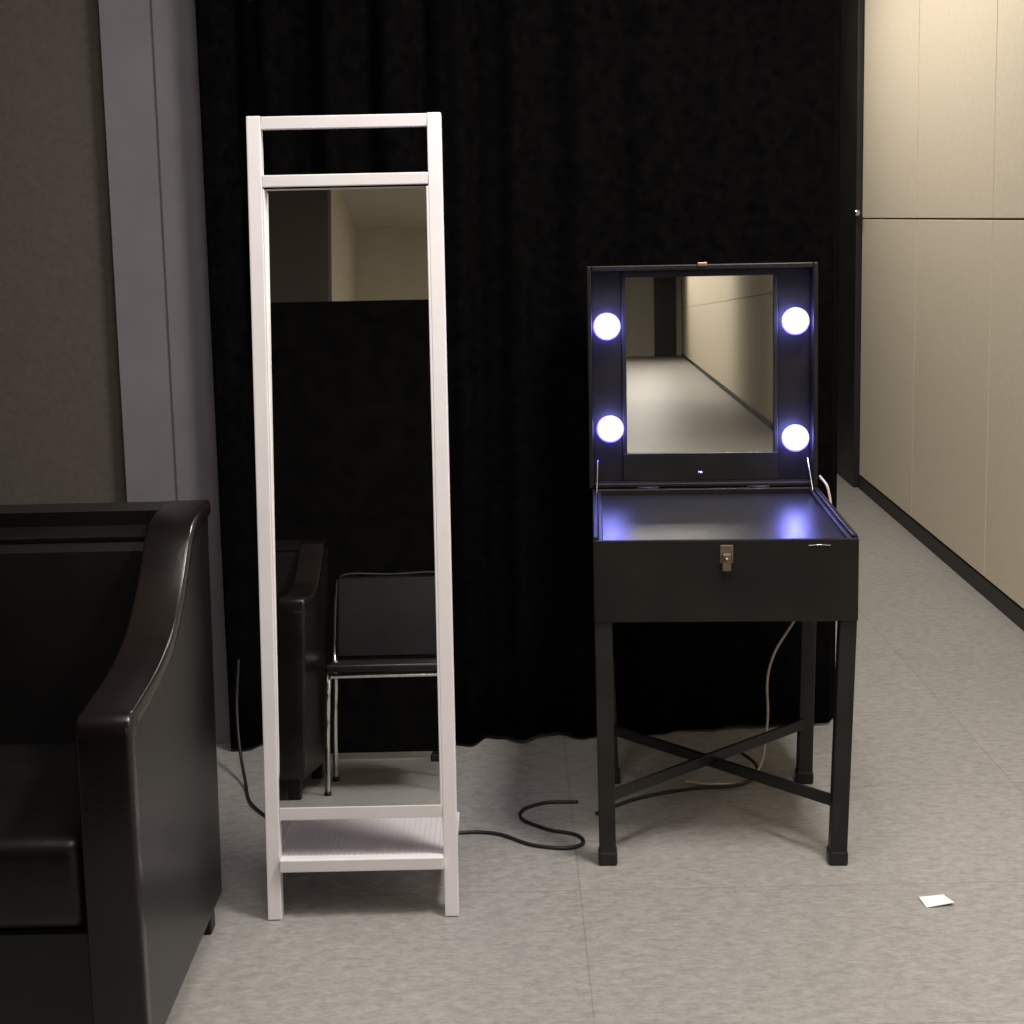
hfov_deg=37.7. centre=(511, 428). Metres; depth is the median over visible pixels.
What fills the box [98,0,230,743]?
door frame
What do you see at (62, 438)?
wall
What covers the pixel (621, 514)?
tabletop
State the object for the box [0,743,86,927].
seat cushion
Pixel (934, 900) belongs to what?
paper scrap
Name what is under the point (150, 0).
trim
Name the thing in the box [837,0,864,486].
trim
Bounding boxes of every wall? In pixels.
[0,0,126,504]
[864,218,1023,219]
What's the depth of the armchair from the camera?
2.88 m
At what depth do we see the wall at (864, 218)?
6.51 m
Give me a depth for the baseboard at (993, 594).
6.51 m
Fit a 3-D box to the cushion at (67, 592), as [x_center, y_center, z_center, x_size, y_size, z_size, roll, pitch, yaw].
[-1.041,0.522,3.140,0.600,0.615,0.160,-1,8,0]
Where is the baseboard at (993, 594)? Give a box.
[858,476,1023,630]
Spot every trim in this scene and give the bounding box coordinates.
[150,0,177,499]
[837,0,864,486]
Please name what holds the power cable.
on the floor
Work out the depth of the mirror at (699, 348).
4.10 m
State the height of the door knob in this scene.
0.036 m
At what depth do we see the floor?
3.49 m
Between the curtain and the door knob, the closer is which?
the curtain
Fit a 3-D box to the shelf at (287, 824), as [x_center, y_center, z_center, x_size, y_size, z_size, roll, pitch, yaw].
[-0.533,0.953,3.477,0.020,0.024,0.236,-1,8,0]
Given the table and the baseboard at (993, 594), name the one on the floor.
the table
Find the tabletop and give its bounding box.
[597,490,851,539]
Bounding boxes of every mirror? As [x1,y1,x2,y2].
[246,112,459,919]
[625,275,772,452]
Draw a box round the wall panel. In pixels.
[860,0,1023,608]
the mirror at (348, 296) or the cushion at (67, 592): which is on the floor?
the mirror at (348, 296)
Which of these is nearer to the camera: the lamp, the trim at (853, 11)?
the lamp
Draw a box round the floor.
[166,473,1023,1023]
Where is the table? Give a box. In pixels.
[586,262,858,864]
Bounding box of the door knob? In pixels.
[854,209,859,215]
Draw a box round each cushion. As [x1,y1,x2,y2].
[0,525,147,744]
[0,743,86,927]
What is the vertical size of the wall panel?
3.019 m
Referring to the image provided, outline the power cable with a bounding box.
[235,659,584,849]
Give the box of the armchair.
[0,500,221,1023]
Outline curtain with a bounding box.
[195,0,841,748]
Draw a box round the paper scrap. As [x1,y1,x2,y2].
[919,895,953,907]

